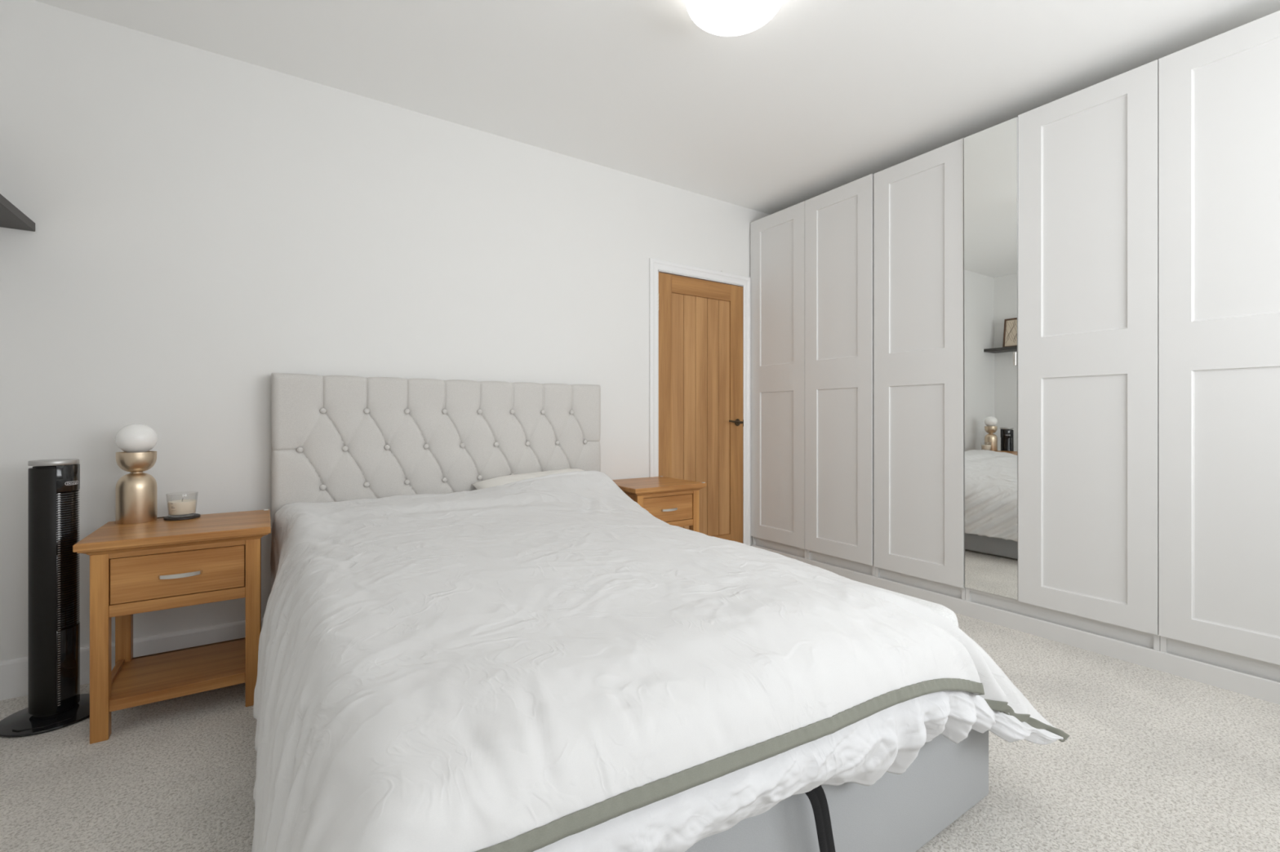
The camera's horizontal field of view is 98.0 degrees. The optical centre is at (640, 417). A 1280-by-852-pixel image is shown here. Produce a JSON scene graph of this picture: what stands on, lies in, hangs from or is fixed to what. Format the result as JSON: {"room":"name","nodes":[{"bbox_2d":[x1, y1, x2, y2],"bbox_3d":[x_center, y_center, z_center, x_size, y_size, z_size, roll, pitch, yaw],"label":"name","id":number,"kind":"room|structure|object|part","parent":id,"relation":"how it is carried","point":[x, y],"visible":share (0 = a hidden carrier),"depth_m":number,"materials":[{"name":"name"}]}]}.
{"room":"bedroom","nodes":[
{"label":"bedroom","id":0,"kind":"room"},
{"bbox_2d":[0,0,769,661],"bbox_3d":[-0.587,-0.260,3.206,4.710,2.538,0.100,0,0,-34],"label":"wall","id":1,"kind":"structure","parent":0,"point":[209,225],"depth_m":2.40,"materials":[{"name":"white paint"}]},
{"bbox_2d":[0,617,263,700],"bbox_3d":[-1.183,0.941,2.734,2.995,0.136,0.018,0,0,-34],"label":"baseboard","id":2,"kind":"structure","parent":1,"relation":"attached to","point":[13,672],"depth_m":2.20,"materials":[{"name":"white wood"}]},
{"bbox_2d":[648,257,750,546],"bbox_3d":[0.402,-0.006,3.861,0.894,2.030,0.120,0,0,-34],"label":"trim","id":3,"kind":"structure","parent":1,"relation":"attached to","point":[655,266],"depth_m":3.71,"materials":[{"name":"white wood"}]},
{"bbox_2d":[657,272,743,543],"bbox_3d":[0.430,0.030,3.814,0.768,1.949,0.088,0,0,-33],"label":"door","id":4,"kind":"structure","parent":1,"relation":"in","point":[701,421],"depth_m":3.84,"materials":[{"name":"brown wood"}]},
{"bbox_3d":[0.415,-0.885,3.835,0.519,0.118,0.036,0,0,-33],"label":"rail","id":5,"kind":"part","parent":4,"relation":"part of","materials":[{"name":"brown wood"}]},
{"bbox_3d":[0.415,0.917,3.835,0.519,0.175,0.036,0,0,-33],"label":"rail","id":6,"kind":"part","parent":4,"relation":"part of","materials":[{"name":"brown wood"}]},
{"bbox_3d":[0.675,0.033,3.937,0.120,0.027,0.021,0,0,-32],"label":"lever","id":7,"kind":"part","parent":4,"relation":"part of","materials":[{"name":"brown metal"}]},
{"bbox_2d":[0,613,1279,851],"bbox_3d":[0.527,1.059,1.553,4.710,0.100,4.087,0,0,-34],"label":"floor","id":8,"kind":"structure","parent":0,"point":[1151,760],"depth_m":1.59,"materials":[{"name":"carpet"}]},
{"bbox_2d":[0,458,89,737],"bbox_3d":[-1.982,0.576,1.881,0.272,0.866,0.267,0,0,-34],"label":"tower fan","id":9,"kind":"object","parent":8,"relation":"on","point":[55,700],"visible":0.98,"depth_m":1.84,"materials":[{"name":"black plastic"},{"name":"silver plastic"}]},
{"bbox_3d":[-1.933,0.995,1.795,0.137,0.005,0.030,0,0,-34],"label":"cord","id":10,"kind":"part","parent":9,"relation":"part of","materials":[{"name":"black plastic"}]},
{"bbox_3d":[-1.940,0.844,1.895,0.035,0.270,0.104,0,0,-18],"label":"panel","id":11,"kind":"part","parent":9,"relation":"part of","materials":[{"name":"black plastic"}]},
{"bbox_3d":[-1.940,0.205,1.895,0.035,0.088,0.104,0,0,-18],"label":"panel","id":12,"kind":"part","parent":9,"relation":"part of","materials":[{"name":"black plastic"}]},
{"bbox_2d":[56,489,79,631],"bbox_3d":[-1.941,0.479,1.895,0.034,0.459,0.103,0,0,-18],"label":"grille","id":13,"kind":"object","parent":9,"relation":"attached to","point":[68,524],"depth_m":1.87,"materials":[{"name":"black plastic"}]},
{"bbox_2d":[72,509,271,744],"bbox_3d":[-1.627,0.695,1.998,0.497,0.628,0.442,0,0,-34],"label":"nightstand","id":14,"kind":"object","parent":8,"relation":"on","point":[160,564],"visible":0.94,"depth_m":1.86,"materials":[{"name":"brown wood"}]},
{"bbox_3d":[-1.693,0.718,1.745,0.043,0.583,0.043,0,0,-34],"label":"leg","id":15,"kind":"part","parent":14,"relation":"part of","materials":[{"name":"brown wood"}]},
{"bbox_3d":[-1.795,0.901,1.889,0.018,0.047,0.309,0,0,-34],"label":"shelf rail","id":16,"kind":"part","parent":14,"relation":"part of","materials":[{"name":"brown wood"}]},
{"bbox_3d":[-1.890,0.718,2.037,0.043,0.583,0.043,0,0,-34],"label":"leg","id":17,"kind":"part","parent":14,"relation":"part of","materials":[{"name":"brown wood"}]},
{"bbox_2d":[115,423,164,524],"bbox_3d":[-1.843,0.203,2.056,0.145,0.360,0.117,0,0,-34],"label":"table lamp","id":18,"kind":"object","parent":14,"relation":"on","point":[135,491],"visible":1,"depth_m":2.01,"materials":[{"name":"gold metal"}]},
{"bbox_3d":[-1.855,0.079,2.048,0.117,0.110,0.117,0,0,-34],"label":"lamp shade","id":19,"kind":"part","parent":18,"relation":"part of","materials":[{"name":"white glass"}]},
{"bbox_3d":[-1.526,0.434,1.849,0.349,0.017,0.020,0,0,-34],"label":"rail","id":20,"kind":"part","parent":14,"relation":"part of","materials":[{"name":"brown wood"}]},
{"bbox_3d":[-1.527,0.907,1.849,0.349,0.036,0.018,0,0,-34],"label":"shelf rail","id":21,"kind":"part","parent":14,"relation":"part of","materials":[{"name":"brown wood"}]},
{"bbox_3d":[-1.526,0.517,1.849,0.344,0.143,0.018,0,0,-34],"label":"drawer","id":22,"kind":"part","parent":14,"relation":"part of","materials":[{"name":"brown wood"}]},
{"bbox_2d":[110,638,245,698],"bbox_3d":[-1.629,0.895,2.001,0.392,0.011,0.371,0,0,-34],"label":"shelf","id":23,"kind":"object","parent":14,"relation":"attached to","point":[166,674],"depth_m":1.95,"materials":[{"name":"brown wood"}]},
{"bbox_3d":[-1.517,0.519,1.835,0.116,0.013,0.034,0,0,-34],"label":"handle","id":24,"kind":"part","parent":14,"relation":"part of","materials":[{"name":"silver metal"}]},
{"bbox_2d":[163,513,199,520],"bbox_3d":[-1.740,0.379,2.113,0.108,0.009,0.108,0,0,-34],"label":"coaster","id":25,"kind":"object","parent":14,"relation":"on","point":[171,517],"visible":0.88,"depth_m":2.09,"materials":[{"name":"grey"}]},
{"bbox_2d":[165,496,197,517],"bbox_3d":[-1.740,0.331,2.113,0.095,0.087,0.095,0,0,-34],"label":"candle","id":26,"kind":"object","parent":25,"relation":"on","point":[181,507],"visible":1,"depth_m":2.09,"materials":[{"name":"white wax"}]},
{"bbox_3d":[-1.730,0.907,2.151,0.349,0.035,0.016,0,0,-34],"label":"shelf rail","id":27,"kind":"part","parent":14,"relation":"part of","materials":[{"name":"brown wood"}]},
{"bbox_3d":[-1.733,0.527,2.155,0.349,0.202,0.010,0,0,-34],"label":"panel","id":28,"kind":"part","parent":14,"relation":"part of","materials":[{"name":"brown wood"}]},
{"bbox_3d":[-1.368,0.718,1.964,0.043,0.583,0.043,0,0,-34],"label":"leg","id":29,"kind":"part","parent":14,"relation":"part of","materials":[{"name":"brown wood"}]},
{"bbox_3d":[-1.565,0.718,2.256,0.043,0.583,0.043,0,0,-34],"label":"leg","id":30,"kind":"part","parent":14,"relation":"part of","materials":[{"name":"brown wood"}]},
{"bbox_2d":[271,373,988,851],"bbox_3d":[-0.311,0.404,1.934,1.602,1.186,2.274,0,0,-34],"label":"bed","id":31,"kind":"object","parent":8,"relation":"on","point":[335,438],"visible":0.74,"depth_m":2.48,"materials":[{"name":"fabric"}]},
{"bbox_3d":[-0.916,0.395,2.832,1.602,1.168,0.110,0,0,-34],"label":"headboard","id":32,"kind":"part","parent":31,"relation":"part of","materials":[{"name":"fabric"}]},
{"bbox_2d":[851,579,958,626],"bbox_3d":[-0.328,0.585,1.904,1.465,0.176,2.055,0,0,-34],"label":"mattress","id":33,"kind":"object","parent":31,"relation":"on","point":[942,610],"visible":0.12,"depth_m":1.46,"materials":[{"name":"white fabric"}]},
{"bbox_2d":[472,468,584,489],"bbox_3d":[-0.458,0.388,2.788,0.638,0.219,0.446,0,0,-33],"label":"pillow","id":34,"kind":"object","parent":33,"relation":"on","point":[500,481],"visible":0.12,"depth_m":2.78,"materials":[{"name":"beige fabric"}]},
{"bbox_2d":[251,471,1070,851],"bbox_3d":[-0.231,0.577,1.856,1.828,0.595,2.241,0,0,-34],"label":"duvet","id":35,"kind":"object","parent":33,"relation":"on","point":[552,663],"visible":1,"depth_m":1.01,"materials":[{"name":"white fabric"}]},
{"bbox_3d":[0.326,0.673,0.954,1.704,0.379,0.119,0,0,-34],"label":"sage trim","id":36,"kind":"part","parent":35,"relation":"part of","materials":[{"name":"fabric"}]},
{"bbox_2d":[612,475,706,532],"bbox_3d":[0.055,0.695,3.295,0.497,0.628,0.442,0,0,-34],"label":"nightstand","id":37,"kind":"object","parent":8,"relation":"on","point":[673,501],"visible":0.45,"depth_m":3.17,"materials":[{"name":"brown wood"}]},
{"bbox_3d":[-0.117,0.527,3.184,0.014,0.202,0.309,0,0,-34],"label":"panel","id":38,"kind":"part","parent":37,"relation":"part of","materials":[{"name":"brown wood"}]},
{"bbox_3d":[-0.011,0.718,3.043,0.043,0.583,0.043,0,0,-34],"label":"leg","id":39,"kind":"part","parent":37,"relation":"part of","materials":[{"name":"brown wood"}]},
{"bbox_3d":[0.155,0.517,3.147,0.344,0.143,0.018,0,0,-34],"label":"drawer","id":40,"kind":"part","parent":37,"relation":"part of","materials":[{"name":"brown wood"}]},
{"bbox_3d":[0.155,0.434,3.146,0.349,0.017,0.020,0,0,-34],"label":"rail","id":41,"kind":"part","parent":37,"relation":"part of","materials":[{"name":"brown wood"}]},
{"bbox_3d":[0.165,0.519,3.132,0.116,0.013,0.034,0,0,-34],"label":"handle","id":42,"kind":"part","parent":37,"relation":"part of","materials":[{"name":"silver metal"}]},
{"bbox_3d":[0.314,0.718,3.262,0.043,0.583,0.043,0,0,-34],"label":"leg","id":43,"kind":"part","parent":37,"relation":"part of","materials":[{"name":"brown wood"}]},
{"bbox_2d":[750,200,807,559],"bbox_3d":[1.197,-0.207,4.037,0.614,2.432,0.494,0,0,-34],"label":"wardrobe","id":44,"kind":"object","parent":8,"relation":"on","point":[777,240],"visible":0.62,"depth_m":3.87,"materials":[{"name":"white wood"}]},
{"bbox_3d":[1.072,-0.203,4.241,0.593,2.425,0.018,0,0,-34],"label":"panel","id":45,"kind":"part","parent":44,"relation":"part of","materials":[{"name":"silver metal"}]},
{"bbox_3d":[1.205,0.872,4.043,0.593,0.018,0.458,0,0,-34],"label":"panel","id":46,"kind":"part","parent":44,"relation":"part of","materials":[{"name":"white wood"}]},
{"bbox_3d":[1.338,-0.203,3.846,0.593,2.425,0.018,0,0,-34],"label":"panel","id":47,"kind":"part","parent":44,"relation":"part of","materials":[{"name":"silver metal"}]},
{"bbox_2d":[804,173,875,576],"bbox_3d":[1.472,-0.207,3.624,0.619,2.432,0.495,0,0,-34],"label":"wardrobe","id":48,"kind":"object","parent":8,"relation":"on","point":[839,222],"visible":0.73,"depth_m":3.44,"materials":[{"name":"white wood"}]},
{"bbox_3d":[1.349,-0.203,3.829,0.593,2.425,0.018,0,0,-34],"label":"panel","id":49,"kind":"part","parent":48,"relation":"part of","materials":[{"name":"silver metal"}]},
{"bbox_3d":[1.483,0.872,3.631,0.593,0.018,0.459,0,0,-34],"label":"panel","id":50,"kind":"part","parent":48,"relation":"part of","materials":[{"name":"white wood"}]},
{"bbox_3d":[1.616,-0.203,3.434,0.593,2.425,0.018,0,0,-34],"label":"panel","id":51,"kind":"part","parent":48,"relation":"part of","materials":[{"name":"white wood"}]},
{"bbox_2d":[874,137,965,599],"bbox_3d":[1.754,-0.205,3.210,0.614,2.429,0.505,0,0,-34],"label":"wardrobe","id":52,"kind":"object","parent":8,"relation":"on","point":[919,422],"visible":0.7,"depth_m":3.02,"materials":[{"name":"white wood"}]},
{"bbox_3d":[1.627,-0.203,3.417,0.593,2.425,0.018,0,0,-34],"label":"panel","id":53,"kind":"part","parent":52,"relation":"part of","materials":[{"name":"white wood"}]},
{"bbox_3d":[1.763,0.872,3.215,0.593,0.018,0.469,0,0,-34],"label":"panel","id":54,"kind":"part","parent":52,"relation":"part of","materials":[{"name":"white wood"}]},
{"bbox_3d":[1.899,-0.203,3.014,0.593,2.425,0.018,0,0,-34],"label":"panel","id":55,"kind":"part","parent":52,"relation":"part of","materials":[{"name":"white wood"}]},
{"bbox_2d":[751,544,1279,704],"bbox_3d":[1.582,0.971,2.943,0.010,0.076,2.742,0,0,-34],"label":"baseboard","id":56,"kind":"structure","parent":8,"relation":"on","point":[1267,690],"depth_m":2.40,"materials":[{"name":"painted wood"},{"name":"mdf"}]},
{"bbox_2d":[964,59,1159,650],"bbox_3d":[2.098,-0.207,2.687,0.630,2.432,0.742,0,0,-34],"label":"wardrobe","id":57,"kind":"object","parent":8,"relation":"on","point":[1061,195],"visible":0.91,"depth_m":2.47,"materials":[{"name":"white wood"}]},
{"bbox_3d":[1.910,-0.203,2.997,0.593,2.425,0.018,0,0,-34],"label":"panel","id":58,"kind":"part","parent":57,"relation":"part of","materials":[{"name":"white wood"}]},
{"bbox_2d":[964,117,1017,599],"bbox_3d":[1.711,-0.276,2.725,0.004,2.277,0.239,0,0,-34],"label":"mirror","id":59,"kind":"object","parent":57,"relation":"attached to","point":[990,154],"depth_m":2.72,"materials":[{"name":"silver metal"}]},
{"bbox_3d":[1.768,-0.276,2.626,0.014,0.062,0.012,0,0,-34],"label":"edge handle","id":60,"kind":"part","parent":57,"relation":"part of","materials":[{"name":"silver metal"}]},
{"bbox_3d":[2.113,0.872,2.697,0.593,0.018,0.706,0,0,-34],"label":"panel","id":61,"kind":"part","parent":57,"relation":"part of","materials":[{"name":"white wood"}]},
{"bbox_3d":[1.925,-0.278,2.422,0.018,2.289,0.495,0,0,-34],"label":"door","id":62,"kind":"part","parent":57,"relation":"part of","materials":[{"name":"white wood"}]},
{"bbox_3d":[2.315,-0.203,2.397,0.593,2.425,0.018,0,0,-34],"label":"panel","id":63,"kind":"part","parent":57,"relation":"part of","materials":[{"name":"white wood"}]},
{"bbox_2d":[1158,10,1279,682],"bbox_3d":[2.451,-0.207,2.176,0.614,2.432,0.497,0,0,-34],"label":"wardrobe","id":64,"kind":"object","parent":8,"relation":"on","point":[1219,95],"visible":0.96,"depth_m":2.07,"materials":[{"name":"white wood"}]},
{"bbox_3d":[2.326,-0.203,2.380,0.593,2.425,0.018,0,0,-34],"label":"panel","id":65,"kind":"part","parent":64,"relation":"part of","materials":[{"name":"white wood"}]},
{"bbox_3d":[2.460,0.872,2.182,0.593,0.018,0.461,0,0,-34],"label":"panel","id":66,"kind":"part","parent":64,"relation":"part of","materials":[{"name":"white wood"}]},
{"bbox_2d":[32,0,1279,214],"bbox_3d":[0.527,-1.579,1.553,4.710,0.100,4.087,0,0,-34],"label":"ceiling","id":67,"kind":"structure","parent":0,"point":[824,96],"depth_m":2.42,"materials":[{"name":"white paint"}]},
{"bbox_2d":[685,0,783,36],"bbox_3d":[0.323,-1.447,1.900,0.336,0.164,0.336,0,0,-34],"label":"ceiling light","id":68,"kind":"object","parent":67,"relation":"attached to","point":[724,18],"visible":1,"depth_m":1.90,"materials":[{"name":"white glass"}]},
{"bbox_3d":[-1.385,-0.260,0.265,0.100,2.538,3.887,0,0,-34],"label":"wall","id":69,"kind":"structure","parent":0,"visible":0},
{"bbox_2d":[0,194,35,231],"bbox_3d":[-1.993,-0.697,1.482,0.249,0.032,1.185,0,0,-34],"label":"wall shelf","id":70,"kind":"object","parent":69,"relation":"attached to","point":[11,217],"visible":1,"depth_m":1.92,"materials":[{"name":"grey wood"}]}
]}

